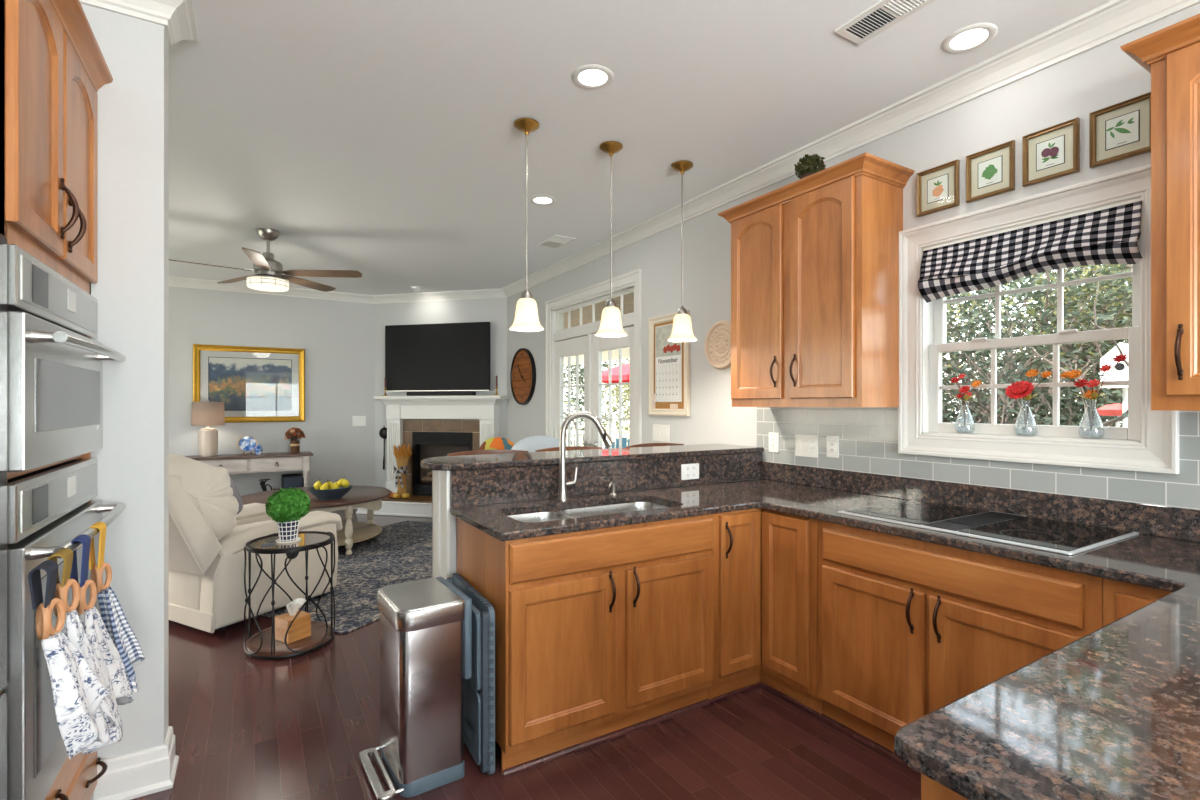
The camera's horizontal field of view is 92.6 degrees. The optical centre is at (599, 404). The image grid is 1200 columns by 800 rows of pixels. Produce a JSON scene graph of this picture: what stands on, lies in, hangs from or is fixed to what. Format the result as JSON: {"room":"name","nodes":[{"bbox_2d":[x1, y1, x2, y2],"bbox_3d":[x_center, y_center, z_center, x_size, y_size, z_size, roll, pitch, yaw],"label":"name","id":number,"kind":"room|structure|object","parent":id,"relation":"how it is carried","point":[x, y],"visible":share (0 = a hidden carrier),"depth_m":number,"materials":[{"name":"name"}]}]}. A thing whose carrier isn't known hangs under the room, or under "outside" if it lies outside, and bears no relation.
{"room":"kitchen","nodes":[
{"label":"kitchen","id":0,"kind":"room"},
{"bbox_2d":[169,286,374,495],"bbox_3d":[-4.972,-0.046,6.694,4.400,2.850,0.140,0,0,-31],"label":"wall","id":1,"kind":"structure","parent":0,"point":[337,338],"depth_m":7.31,"materials":[{"name":"grey paint"}]},
{"bbox_2d":[193,344,304,422],"bbox_3d":[-4.266,-0.251,7.011,1.168,0.925,0.045,0,0,-31],"label":"framed picture","id":2,"kind":"object","parent":1,"relation":"attached to","point":[254,384],"visible":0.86,"depth_m":7.02,"materials":[{"name":"multicoloured paper"}]},
{"bbox_2d":[209,357,290,409],"bbox_3d":[-4.269,-0.251,7.016,0.860,0.630,0.002,0,0,-31],"label":"painting","id":3,"kind":"object","parent":2,"relation":"attached to","point":[242,383],"depth_m":7.02},
{"bbox_2d":[277,519,299,541],"bbox_3d":[-1.801,0.719,3.311,0.121,0.132,0.120,0,0,-31],"label":"pot","id":4,"kind":"object","parent":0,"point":[287,528],"depth_m":3.27,"materials":[{"name":"white ceramic"}]},
{"bbox_2d":[80,3,752,799],"bbox_3d":[-1.409,-0.046,2.297,5.560,2.850,0.210,0,0,-31],"label":"wall","id":5,"kind":"structure","parent":0,"point":[131,291],"depth_m":2.03,"materials":[{"name":"grey paint"}]},
{"bbox_2d":[94,726,178,799],"bbox_3d":[-2.677,1.304,1.486,2.550,0.150,0.190,0,0,-31],"label":"baseboard","id":6,"kind":"structure","parent":5,"relation":"attached to","point":[133,775],"depth_m":2.02,"materials":[{"name":"white paint"}]},
{"bbox_2d":[432,470,449,578],"bbox_3d":[-0.738,0.839,2.715,0.058,1.080,0.218,0,0,-31],"label":"trim","id":7,"kind":"structure","parent":5,"relation":"attached to","point":[440,479],"depth_m":2.68,"materials":[{"name":"white paint"}]},
{"bbox_2d":[420,444,763,470],"bbox_3d":[0.034,0.282,3.259,2.089,0.030,0.425,0,0,-31],"label":"breakfast bar","id":8,"kind":"object","parent":5,"relation":"on","point":[483,461],"visible":1,"depth_m":3.06,"materials":[{"name":"brown stone"}]},
{"bbox_2d":[450,452,761,506],"bbox_3d":[0.171,0.381,3.120,1.986,0.164,0.025,0,0,-31],"label":"granite upstand","id":9,"kind":"object","parent":5,"relation":"attached to","point":[506,484],"visible":0.98,"depth_m":2.98,"materials":[{"name":"brown stone"}]},
{"bbox_2d":[681,463,698,479],"bbox_3d":[0.522,0.385,3.312,0.130,0.090,0.009,0,0,-31],"label":"outlet","id":10,"kind":"object","parent":9,"relation":"attached to","point":[688,471],"visible":1,"depth_m":3.31,"materials":[{"name":"white plastic"}]},
{"bbox_2d":[375,298,506,487],"bbox_3d":[-2.095,-0.046,7.635,2.121,2.850,0.198,0,0,14],"label":"wall","id":11,"kind":"structure","parent":0,"point":[492,310],"depth_m":7.55,"materials":[{"name":"grey paint"}]},
{"bbox_2d":[385,322,489,390],"bbox_3d":[-2.117,-0.619,7.483,1.500,0.875,0.105,0,0,14],"label":"television","id":12,"kind":"object","parent":11,"relation":"attached to","point":[442,356],"visible":0.98,"depth_m":7.42,"materials":[{"name":"black plastic"}]},
{"bbox_2d":[131,509,920,799],"bbox_3d":[-1.334,1.429,2.115,5.900,0.100,11.800,0,0,-31],"label":"floor","id":13,"kind":"structure","parent":0,"point":[245,727],"depth_m":2.29,"materials":[{"name":"brown wood"}]},
{"bbox_2d":[0,233,6,799],"bbox_3d":[-1.321,0.484,0.767,0.641,1.730,0.890,0,0,-31],"label":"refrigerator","id":14,"kind":"object","parent":13,"relation":"on","point":[3,240],"visible":1,"depth_m":1.26,"materials":[{"name":"metal"}]},
{"bbox_2d":[0,0,112,799],"bbox_3d":[-1.758,0.122,1.461,0.659,2.514,0.853,0,0,-31],"label":"tall cabinet","id":15,"kind":"object","parent":13,"relation":"on","point":[53,66],"visible":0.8,"depth_m":1.56,"materials":[{"name":"brown wood"}]},
{"bbox_2d":[2,457,125,799],"bbox_3d":[-1.724,0.581,1.505,0.664,0.804,0.782,0,0,-31],"label":"oven","id":16,"kind":"object","parent":15,"relation":"in","point":[48,508],"visible":0.54,"depth_m":1.38,"materials":[{"name":"silver metal"}]},
{"bbox_2d":[28,560,110,759],"bbox_3d":[-1.131,0.540,1.221,0.114,0.415,0.142,0,0,-31],"label":"tea towel","id":17,"kind":"object","parent":16,"relation":"hanging from","point":[77,691],"visible":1,"depth_m":1.19,"materials":[{"name":"white fabric"}]},
{"bbox_2d":[47,548,116,753],"bbox_3d":[-1.193,0.557,1.321,0.112,0.449,0.177,0,0,-31],"label":"tea towel","id":18,"kind":"object","parent":16,"relation":"hanging from","point":[73,629],"visible":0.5,"depth_m":1.31,"materials":[{"name":"white fabric"}]},
{"bbox_2d":[70,534,133,746],"bbox_3d":[-1.280,0.586,1.465,0.116,0.508,0.333,0,0,-31],"label":"tea towel","id":19,"kind":"object","parent":16,"relation":"hanging from","point":[115,676],"visible":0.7,"depth_m":1.46,"materials":[{"name":"white fabric"}]},
{"bbox_2d":[89,522,144,692],"bbox_3d":[-1.375,0.578,1.626,0.115,0.491,0.191,0,0,-31],"label":"tea towel","id":20,"kind":"object","parent":16,"relation":"hanging from","point":[123,637],"visible":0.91,"depth_m":1.61,"materials":[{"name":"blue fabric"}]},
{"bbox_2d":[7,244,125,471],"bbox_3d":[-1.724,-0.106,1.505,0.664,0.514,0.782,0,0,-31],"label":"oven","id":21,"kind":"object","parent":15,"relation":"in","point":[55,365],"visible":0.97,"depth_m":1.45,"materials":[{"name":"silver metal"}]},
{"bbox_2d":[185,451,312,486],"bbox_3d":[-4.155,0.984,6.801,1.320,0.790,0.420,0,0,-31],"label":"console table","id":22,"kind":"object","parent":13,"relation":"on","point":[276,461],"visible":0.39,"depth_m":6.72,"materials":[{"name":"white wood"}]},
{"bbox_2d":[191,400,224,456],"bbox_3d":[-4.517,0.264,6.607,0.320,0.650,0.320,0,0,-31],"label":"table lamp","id":23,"kind":"object","parent":22,"relation":"on","point":[208,414],"visible":1,"depth_m":6.52,"materials":[{"name":"beige fabric"}]},
{"bbox_2d":[238,436,256,454],"bbox_3d":[-4.203,0.477,6.832,0.193,0.221,0.108,0,0,-31],"label":"plate","id":24,"kind":"object","parent":22,"relation":"on","point":[246,443],"visible":1,"depth_m":6.83,"materials":[{"name":"blue ceramic"}]},
{"bbox_2d":[281,473,303,488],"bbox_3d":[-3.768,1.069,7.021,0.230,0.430,0.244,0,0,-31],"label":"speaker","id":25,"kind":"object","parent":22,"relation":"on","point":[296,480],"visible":0.3,"depth_m":6.93},
{"bbox_2d":[284,427,304,452],"bbox_3d":[-3.765,0.432,7.080,0.227,0.315,0.203,0,0,-18],"label":"flower arrangement","id":26,"kind":"object","parent":22,"relation":"on","point":[291,434],"visible":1,"depth_m":7.04,"materials":[{"name":"brown plant"}]},
{"bbox_2d":[244,531,334,659],"bbox_3d":[-1.789,1.077,3.318,0.465,0.604,0.465,0,0,-31],"label":"side table","id":27,"kind":"object","parent":13,"relation":"on","point":[263,645],"visible":0.91,"depth_m":3.23,"materials":[{"name":"brown metal"}]},
{"bbox_2d":[265,487,310,542],"bbox_3d":[-1.798,0.630,3.309,0.240,0.308,0.243,0,0,-31],"label":"topiary","id":28,"kind":"object","parent":27,"relation":"on","point":[286,507],"visible":1,"depth_m":3.26,"materials":[{"name":"green plant"}]},
{"bbox_2d":[246,621,333,655],"bbox_3d":[-1.789,1.344,3.318,0.452,0.030,0.452,0,0,-31],"label":"shelf","id":29,"kind":"object","parent":27,"relation":"attached to","point":[318,639],"depth_m":3.21,"materials":[{"name":"brown wood"}]},
{"bbox_2d":[275,598,310,643],"bbox_3d":[-1.765,1.231,3.300,0.136,0.211,0.144,0,0,31],"label":"tissue box","id":30,"kind":"object","parent":27,"relation":"on","point":[300,628],"visible":0.99,"depth_m":3.26,"materials":[{"name":"brown wood"}]},
{"bbox_2d":[261,520,431,633],"bbox_3d":[-1.913,1.373,5.122,2.100,0.011,2.750,0,0,25],"label":"area rug","id":31,"kind":"object","parent":13,"relation":"on","point":[402,552],"visible":0.45,"depth_m":4.73,"materials":[{"name":"grey carpet"}]},
{"bbox_2d":[169,453,342,632],"bbox_3d":[-2.531,0.821,3.838,0.932,1.091,1.257,0,0,27],"label":"recliner","id":32,"kind":"object","parent":31,"relation":"on","point":[208,538],"visible":0.63,"depth_m":3.46,"materials":[{"name":"beige leather"}]},
{"bbox_2d":[169,453,238,538],"bbox_3d":[-2.686,0.562,3.538,0.860,0.572,0.583,0,0,27],"label":"cushion","id":33,"kind":"object","parent":32,"relation":"on","point":[202,502],"depth_m":3.33,"materials":[{"name":"beige fabric"}]},
{"bbox_2d":[241,485,390,554],"bbox_3d":[-2.774,1.121,5.567,1.382,0.490,1.410,0,0,39],"label":"coffee table","id":34,"kind":"object","parent":31,"relation":"on","point":[369,498],"visible":0.48,"depth_m":5.43,"materials":[{"name":"brown wood"}]},
{"bbox_2d":[308,485,352,499],"bbox_3d":[-2.523,0.823,5.368,0.390,0.107,0.312,0,0,-31],"label":"bowl","id":35,"kind":"object","parent":34,"relation":"on","point":[328,494],"visible":0.88,"depth_m":5.27,"materials":[{"name":"ceramic"}]},
{"bbox_2d":[337,521,381,545],"bbox_3d":[-2.774,1.260,5.567,1.215,0.023,1.240,0,0,39],"label":"shelf","id":36,"kind":"object","parent":34,"relation":"attached to","point":[362,531],"depth_m":5.61,"materials":[{"name":"beige wood"}]},
{"bbox_2d":[511,435,566,451],"bbox_3d":[-0.768,0.828,5.617,0.768,1.078,0.840,0,0,44],"label":"armchair","id":37,"kind":"object","parent":31,"relation":"on","point":[532,443],"visible":0.09,"depth_m":5.32,"materials":[{"name":"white fabric"}]},
{"bbox_2d":[479,437,513,449],"bbox_3d":[-0.952,0.589,5.332,0.398,0.580,0.149,0,0,-11],"label":"throw cushion","id":38,"kind":"object","parent":37,"relation":"on","point":[495,443],"visible":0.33,"depth_m":5.29,"materials":[{"name":"multicoloured fabric"}]},
{"bbox_2d":[359,576,471,799],"bbox_3d":[-0.709,1.049,2.181,0.334,0.660,0.356,0,0,-34],"label":"trash can","id":39,"kind":"object","parent":13,"relation":"on","point":[426,624],"visible":1,"depth_m":2.07,"materials":[{"name":"silver metal"}]},
{"bbox_2d":[356,395,507,517],"bbox_3d":[-2.089,0.630,7.266,1.940,1.497,0.513,0,0,14],"label":"fireplace","id":40,"kind":"object","parent":13,"relation":"on","point":[431,426],"visible":0.52,"depth_m":7.39,"materials":[{"name":"white paint"}]},
{"bbox_2d":[393,443,411,497],"bbox_3d":[-2.550,0.838,7.363,0.258,0.689,0.185,0,0,34],"label":"sheaf","id":41,"kind":"object","parent":40,"relation":"on","point":[401,458],"visible":0.96,"depth_m":7.32,"materials":[{"name":"plant"}]},
{"bbox_2d":[374,395,507,398],"bbox_3d":[-2.055,-0.097,7.381,1.780,0.042,0.273,0,0,14],"label":"mantel shelf","id":42,"kind":"object","parent":40,"relation":"attached to","point":[478,396],"depth_m":7.22,"materials":[{"name":"white paint"}]},
{"bbox_2d":[407,391,475,395],"bbox_3d":[-2.038,-0.145,7.343,0.950,0.054,0.082,0,0,14],"label":"soundbar","id":43,"kind":"object","parent":40,"relation":"on","point":[440,393],"visible":1,"depth_m":7.29,"materials":[{"name":"black plastic"}]},
{"bbox_2d":[446,573,494,774],"bbox_3d":[-0.544,1.065,2.338,0.060,0.629,0.534,0,0,-30],"label":"step stool","id":44,"kind":"object","parent":13,"relation":"on","point":[479,690],"visible":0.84,"depth_m":2.13,"materials":[{"name":"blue plastic"}]},
{"bbox_2d":[447,450,528,455],"bbox_3d":[-0.585,0.826,3.276,0.490,1.108,0.461,0,0,-27],"label":"bar stool","id":45,"kind":"object","parent":13,"relation":"on","point":[475,452],"visible":0.08,"depth_m":3.45,"materials":[{"name":"brown wood"}]},
{"bbox_2d":[535,446,602,451],"bbox_3d":[-0.099,0.826,3.569,0.490,1.108,0.461,0,0,-33],"label":"bar stool","id":46,"kind":"object","parent":13,"relation":"on","point":[567,447],"visible":0.02,"depth_m":3.76,"materials":[{"name":"brown wood"}]},
{"bbox_2d":[456,510,712,776],"bbox_3d":[-0.055,0.938,2.601,1.008,0.882,0.659,0,0,-31],"label":"base cabinet","id":47,"kind":"object","parent":13,"relation":"on","point":[605,634],"visible":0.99,"depth_m":2.31,"materials":[{"name":"brown wood"}]},
{"bbox_2d":[708,508,822,717],"bbox_3d":[0.850,0.938,2.980,0.930,0.882,0.905,0,0,-31],"label":"base cabinet","id":48,"kind":"object","parent":13,"relation":"on","point":[765,562],"visible":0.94,"depth_m":2.66,"materials":[{"name":"brown wood"}]},
{"bbox_2d":[450,479,1199,799],"bbox_3d":[0.881,0.480,1.939,1.992,0.033,2.730,0,0,-31],"label":"countertop","id":49,"kind":"structure","parent":48,"relation":"on","point":[1112,712],"depth_m":0.95,"materials":[{"name":"brown stone"}]},
{"bbox_2d":[557,411,613,500],"bbox_3d":[-0.071,0.247,2.814,0.278,0.435,0.054,0,0,-4],"label":"faucet","id":50,"kind":"object","parent":49,"relation":"on","point":[562,481],"visible":1,"depth_m":2.80,"materials":[{"name":"silver metal"}]},
{"bbox_2d":[507,502,667,521],"bbox_3d":[-0.029,0.592,2.604,0.854,0.190,0.374,0,0,-31],"label":"sink","id":51,"kind":"object","parent":49,"relation":"in","point":[545,516],"visible":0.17,"depth_m":2.78,"materials":[{"name":"silver metal"}]},
{"bbox_2d":[760,461,1199,541],"bbox_3d":[1.724,0.409,2.448,0.022,0.108,2.730,0,0,-31],"label":"granite upstand","id":52,"kind":"object","parent":49,"relation":"on","point":[1180,523],"visible":0.9,"depth_m":2.41,"materials":[{"name":"brown stone"}]},
{"bbox_2d":[838,500,1138,554],"bbox_3d":[1.480,0.488,2.265,0.575,0.070,0.830,0,0,-31],"label":"cooktop","id":53,"kind":"object","parent":49,"relation":"in","point":[1067,538],"visible":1,"depth_m":2.15,"materials":[{"name":"black glass"}]},
{"bbox_2d":[922,511,1024,530],"bbox_3d":[1.486,0.456,2.268,0.528,0.006,0.124,0,0,-31],"label":"vent grille","id":54,"kind":"object","parent":53,"relation":"attached to","point":[983,518],"depth_m":2.25,"materials":[{"name":"black metal"}]},
{"bbox_2d":[921,774,967,799],"bbox_3d":[1.151,0.938,0.909,1.310,0.882,0.659,0,0,-31],"label":"base cabinet","id":55,"kind":"object","parent":13,"relation":"on","point":[931,789],"visible":0.02,"depth_m":0.79,"materials":[{"name":"brown wood"}]},
{"bbox_2d":[818,520,1102,773],"bbox_3d":[1.441,0.938,2.230,0.659,0.882,0.982,0,0,-31],"label":"base cabinet","id":56,"kind":"object","parent":13,"relation":"on","point":[908,629],"visible":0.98,"depth_m":2.11,"materials":[{"name":"brown wood"}]},
{"bbox_2d":[1103,578,1171,626],"bbox_3d":[1.883,0.938,1.535,0.620,0.882,0.660,0,0,-31],"label":"base cabinet","id":57,"kind":"object","parent":13,"relation":"on","point":[1120,599],"visible":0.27,"depth_m":1.62,"materials":[{"name":"brown wood"}]},
{"bbox_2d":[566,426,628,446],"bbox_3d":[4.417,1.804,17.846,54.000,0.150,54.000,0,0,-31],"label":"lawn","id":58,"kind":"structure","parent":0,"point":[615,427],"depth_m":37.39,"materials":[{"name":"green plant"}]},
{"bbox_2d":[564,359,628,445],"bbox_3d":[-0.838,-1.083,21.413,5.585,5.930,6.958,0,0,-24],"label":"tree","id":59,"kind":"object","parent":58,"relation":"on","point":[581,372],"visible":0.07,"depth_m":20.69,"materials":[{"name":"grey plant"}]},
{"bbox_2d":[564,359,628,445],"bbox_3d":[1.472,-0.376,19.140,5.879,5.115,6.520,0,0,24],"label":"tree","id":60,"kind":"object","parent":58,"relation":"on","point":[624,386],"visible":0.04,"depth_m":18.67,"materials":[{"name":"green plant"}]},
{"bbox_2d":[602,363,628,382],"bbox_3d":[0.892,0.299,14.202,2.143,2.860,2.143,0,0,-9],"label":"patio umbrella","id":61,"kind":"object","parent":58,"relation":"on","point":[625,367],"visible":0.07,"depth_m":13.48,"materials":[{"name":"red fabric"}]},
{"bbox_2d":[942,265,1129,422],"bbox_3d":[8.136,-2.119,11.613,8.895,7.751,7.184,0,0,25],"label":"tree","id":62,"kind":"object","parent":58,"relation":"on","point":[960,295],"visible":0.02,"depth_m":11.34,"materials":[{"name":"plant"}]},
{"bbox_2d":[942,264,1131,426],"bbox_3d":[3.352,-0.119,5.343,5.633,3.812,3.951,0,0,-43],"label":"tree","id":63,"kind":"object","parent":58,"relation":"on","point":[1010,360],"visible":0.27,"depth_m":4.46,"materials":[{"name":"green plant"}]},
{"bbox_2d":[943,264,1131,426],"bbox_3d":[5.071,-1.104,6.429,7.129,5.725,6.278,0,0,37],"label":"tree","id":64,"kind":"object","parent":58,"relation":"on","point":[1085,271],"visible":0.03,"depth_m":5.49,"materials":[{"name":"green plant"}]},
{"bbox_2d":[955,264,1131,426],"bbox_3d":[4.229,-0.147,4.031,3.341,3.812,5.206,0,0,-7],"label":"tree","id":65,"kind":"object","parent":58,"relation":"on","point":[1124,298],"visible":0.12,"depth_m":4.48,"materials":[{"name":"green plant"}]},
{"bbox_2d":[1096,403,1121,426],"bbox_3d":[3.151,0.859,3.489,0.200,1.740,0.200,0,0,-31],"label":"umbrella","id":66,"kind":"object","parent":58,"relation":"on","point":[1115,409],"visible":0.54,"depth_m":3.46,"materials":[{"name":"red fabric"}]},
{"bbox_2d":[1100,342,1127,426],"bbox_3d":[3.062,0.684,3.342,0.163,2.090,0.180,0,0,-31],"label":"house","id":67,"kind":"structure","parent":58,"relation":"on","point":[1120,371],"depth_m":3.33,"materials":[{"name":"white paint"}]},
{"bbox_2d":[564,292,633,328],"bbox_3d":[-0.446,-1.181,9.015,2.750,0.080,9.300,0,0,-31],"label":"ceiling","id":68,"kind":"structure","parent":0,"point":[628,299],"depth_m":6.99,"materials":[{"name":"brown wood"}]},
{"bbox_2d":[169,0,1111,294],"bbox_3d":[-1.334,-1.546,2.115,5.900,0.150,11.800,0,0,-31],"label":"ceiling","id":69,"kind":"structure","parent":0,"point":[380,140],"depth_m":2.88,"materials":[{"name":"paint"}]},
{"bbox_2d":[169,228,361,291],"bbox_3d":[-2.821,-1.224,4.803,1.463,0.493,1.470,0,0,-31],"label":"ceiling fan","id":70,"kind":"object","parent":69,"relation":"hanging from","point":[268,272],"visible":0.98,"depth_m":4.81,"materials":[{"name":"silver metal"}]},
{"bbox_2d":[509,118,543,331],"bbox_3d":[-0.383,-0.933,2.992,0.180,1.076,0.180,0,0,-31],"label":"pendant light","id":71,"kind":"object","parent":69,"relation":"hanging from","point":[526,316],"visible":1,"depth_m":2.96,"materials":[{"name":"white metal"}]},
{"bbox_2d":[529,195,555,204],"bbox_3d":[-0.410,-1.468,4.114,0.192,0.007,0.192,0,0,-31],"label":"recessed light","id":72,"kind":"object","parent":69,"relation":"in","point":[539,199],"visible":1,"depth_m":4.11,"materials":[{"name":"white paint"}]},
{"bbox_2d":[538,235,575,248],"bbox_3d":[-0.391,-1.470,5.160,0.200,0.016,0.360,0,0,-31],"label":"ceiling vent","id":73,"kind":"object","parent":69,"relation":"in","point":[557,241],"visible":1,"depth_m":5.13,"materials":[{"name":"white metal"}]},
{"bbox_2d":[571,64,613,88],"bbox_3d":[-0.032,-1.468,2.570,0.192,0.007,0.192,0,0,-31],"label":"recessed light","id":74,"kind":"object","parent":69,"relation":"in","point":[591,76],"visible":1,"depth_m":2.56,"materials":[{"name":"white paint"}]},
{"bbox_2d":[596,141,626,336],"bbox_3d":[0.063,-0.933,3.250,0.180,1.076,0.180,0,0,-31],"label":"pendant light","id":75,"kind":"object","parent":69,"relation":"hanging from","point":[611,324],"visible":1,"depth_m":3.22,"materials":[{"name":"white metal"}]},
{"bbox_2d":[668,160,696,341],"bbox_3d":[0.503,-0.933,3.503,0.180,1.076,0.180,0,0,-31],"label":"pendant light","id":76,"kind":"object","parent":69,"relation":"hanging from","point":[682,326],"visible":1,"depth_m":3.47,"materials":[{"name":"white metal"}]},
{"bbox_2d":[835,0,934,44],"bbox_3d":[1.082,-1.470,2.136,0.160,0.016,0.360,0,0,-31],"label":"ceiling vent","id":77,"kind":"object","parent":69,"relation":"in","point":[884,14],"visible":1,"depth_m":2.18,"materials":[{"name":"white metal"}]},
{"bbox_2d":[941,23,997,53],"bbox_3d":[1.481,-1.468,2.300,0.192,0.007,0.192,0,0,-31],"label":"recessed light","id":78,"kind":"object","parent":69,"relation":"in","point":[968,38],"visible":1,"depth_m":2.29,"materials":[{"name":"white paint"}]},
{"bbox_2d":[507,3,1199,508],"bbox_3d":[1.524,-0.046,2.945,0.148,2.850,10.270,0,0,-31],"label":"wall","id":79,"kind":"structure","parent":0,"point":[1102,76],"depth_m":2.89,"materials":[{"name":"grey paint"}]},
{"bbox_2d":[510,348,535,404],"bbox_3d":[-0.920,-0.339,6.823,0.045,0.676,0.676,0,0,-31],"label":"clock","id":80,"kind":"object","parent":79,"relation":"attached to","point":[523,368],"visible":1,"depth_m":6.79,"materials":[{"name":"brown wood"}]},
{"bbox_2d":[545,269,641,448],"bbox_3d":[-0.066,0.124,5.560,0.168,2.510,1.790,0,0,-31],"label":"door","id":81,"kind":"structure","parent":79,"relation":"in","point":[560,342],"depth_m":5.50,"materials":[{"name":"white paint"}]},
{"bbox_2d":[79,0,1199,303],"bbox_3d":[-1.316,-1.423,2.143,5.568,0.104,11.438,0,0,-31],"label":"trim","id":82,"kind":"structure","parent":79,"relation":"attached to","point":[1114,19],"depth_m":2.71,"materials":[{"name":"white paint"}]},
{"bbox_2d":[653,424,669,441],"bbox_3d":[0.488,0.220,4.525,0.008,0.129,0.208,0,0,-31],"label":"light switch","id":83,"kind":"object","parent":79,"relation":"attached to","point":[660,432],"visible":1,"depth_m":4.52,"materials":[{"name":"white plastic"}]},
{"bbox_2d":[649,310,689,415],"bbox_3d":[0.527,-0.309,4.441,0.028,0.785,0.488,0,0,-31],"label":"calendar board","id":84,"kind":"object","parent":79,"relation":"attached to","point":[669,362],"visible":1,"depth_m":4.44,"materials":[{"name":"white paper"}]},
{"bbox_2d":[656,324,680,356],"bbox_3d":[0.526,-0.499,4.437,0.001,0.240,0.315,0,0,-31],"label":"picture","id":85,"kind":"object","parent":84,"relation":"on","point":[664,348],"depth_m":4.46},
{"bbox_2d":[705,320,730,368],"bbox_3d":[0.834,-0.413,3.931,0.028,0.336,0.336,0,0,-31],"label":"carved medallion","id":86,"kind":"object","parent":79,"relation":"attached to","point":[718,338],"visible":0.88,"depth_m":3.94,"materials":[{"name":"beige paint"}]},
{"bbox_2d":[769,432,778,452],"bbox_3d":[1.072,0.231,3.541,0.009,0.122,0.078,0,0,-31],"label":"outlet","id":87,"kind":"object","parent":79,"relation":"attached to","point":[773,437],"visible":1,"depth_m":3.54,"materials":[{"name":"white plastic"}]},
{"bbox_2d":[795,434,817,457],"bbox_3d":[1.196,0.237,3.328,0.016,0.128,0.158,0,0,-31],"label":"light switch","id":88,"kind":"object","parent":79,"relation":"attached to","point":[805,445],"visible":1,"depth_m":3.33,"materials":[{"name":"white plastic"}]},
{"bbox_2d":[718,152,914,406],"bbox_3d":[1.119,-0.567,3.111,0.389,1.156,0.968,0,0,-31],"label":"upper cabinet","id":89,"kind":"object","parent":79,"relation":"attached to","point":[815,257],"visible":0.99,"depth_m":2.85,"materials":[{"name":"brown wood"}]},
{"bbox_2d":[794,154,825,178],"bbox_3d":[1.133,-1.229,3.079,0.163,0.234,0.167,0,0,-31],"label":"topiary","id":90,"kind":"object","parent":89,"relation":"on","point":[809,165],"visible":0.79,"depth_m":3.04,"materials":[{"name":"green plant"}]},
{"bbox_2d":[826,435,838,457],"bbox_3d":[1.290,0.231,3.179,0.008,0.122,0.078,0,0,-31],"label":"outlet","id":91,"kind":"object","parent":79,"relation":"attached to","point":[832,442],"visible":1,"depth_m":3.18,"materials":[{"name":"white plastic"}]},
{"bbox_2d":[917,159,959,216],"bbox_3d":[1.585,-1.015,2.693,0.022,0.208,0.188,0,0,-31],"label":"framed print","id":92,"kind":"object","parent":79,"relation":"attached to","point":[938,188],"visible":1,"depth_m":2.69,"materials":[{"name":"beige paper"}]},
{"bbox_2d":[966,140,1014,202],"bbox_3d":[1.700,-1.015,2.501,0.022,0.208,0.188,0,0,-31],"label":"framed print","id":93,"kind":"object","parent":79,"relation":"attached to","point":[990,172],"visible":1,"depth_m":2.50,"materials":[{"name":"beige paper"}]},
{"bbox_2d":[898,164,1178,473],"bbox_3d":[1.805,-0.308,2.450,0.174,1.095,1.000,0,0,-31],"label":"window","id":94,"kind":"structure","parent":79,"relation":"in","point":[1150,440],"depth_m":2.37,"materials":[{"name":"white paint"}]},
{"bbox_2d":[951,369,980,433],"bbox_3d":[1.675,-0.019,2.622,0.122,0.301,0.080,0,0,36],"label":"bud vase","id":95,"kind":"object","parent":94,"relation":"on","point":[975,383],"visible":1,"depth_m":2.62,"materials":[{"name":"clear glass"}]},
{"bbox_2d":[1005,355,1051,435],"bbox_3d":[1.796,-0.039,2.408,0.154,0.340,0.097,0,0,30],"label":"bud vase","id":96,"kind":"object","parent":94,"relation":"on","point":[1022,389],"visible":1,"depth_m":2.41,"materials":[{"name":"clear glass"}]},
{"bbox_2d":[918,198,1143,302],"bbox_3d":[1.745,-0.619,2.402,0.100,0.255,0.796,0,0,-31],"label":"roman shade","id":97,"kind":"object","parent":94,"relation":"attached to","point":[1111,234],"visible":1,"depth_m":2.34,"materials":[{"name":"fabric"}]},
{"bbox_2d":[1060,354,1126,438],"bbox_3d":[1.913,-0.031,2.226,0.077,0.325,0.207,0,0,-31],"label":"bud vase","id":98,"kind":"object","parent":94,"relation":"on","point":[1092,394],"visible":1,"depth_m":2.23,"materials":[{"name":"clear glass"}]},
{"bbox_2d":[1022,117,1079,186],"bbox_3d":[1.815,-1.015,2.312,0.022,0.208,0.188,0,0,-31],"label":"framed print","id":99,"kind":"object","parent":79,"relation":"attached to","point":[1052,152],"visible":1,"depth_m":2.31,"materials":[{"name":"beige paper"}]},
{"bbox_2d":[1089,92,1150,167],"bbox_3d":[1.931,-1.015,2.120,0.022,0.208,0.188,0,0,-31],"label":"framed print","id":100,"kind":"object","parent":79,"relation":"attached to","point":[1122,130],"visible":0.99,"depth_m":2.12,"materials":[{"name":"beige paper"}]},
{"bbox_2d":[1120,13,1199,410],"bbox_3d":[2.067,-0.565,1.541,0.389,1.164,0.916,0,0,-31],"label":"upper cabinet","id":101,"kind":"object","parent":79,"relation":"attached to","point":[1170,54],"visible":1,"depth_m":1.75,"materials":[{"name":"brown wood"}]},
{"bbox_3d":[-0.446,1.574,9.016,2.750,0.310,9.300,0,0,-31],"label":"floor","id":102,"kind":"structure","parent":0,"visible":0},
{"bbox_2d":[566,430,628,448],"bbox_3d":[0.620,0.924,9.659,0.060,0.830,9.000,0,0,-31],"label":"railing","id":103,"kind":"object","parent":102,"relation":"on","point":[615,435],"visible":0.02,"depth_m":11.27,"materials":[{"name":"white paint"}]},
{"bbox_3d":[2.975,0.289,5.765,0.150,2.260,0.140,0,0,-31],"label":"porch post","id":104,"kind":"object","parent":102,"relation":"on","visible":0},
{"bbox_2d":[564,347,628,365],"bbox_3d":[0.624,-0.981,9.661,0.250,0.320,9.300,0,0,-31],"label":"beam","id":105,"kind":"structure","parent":104,"relation":"on","point":[625,351],"depth_m":10.32,"materials":[{"name":"white paint"}]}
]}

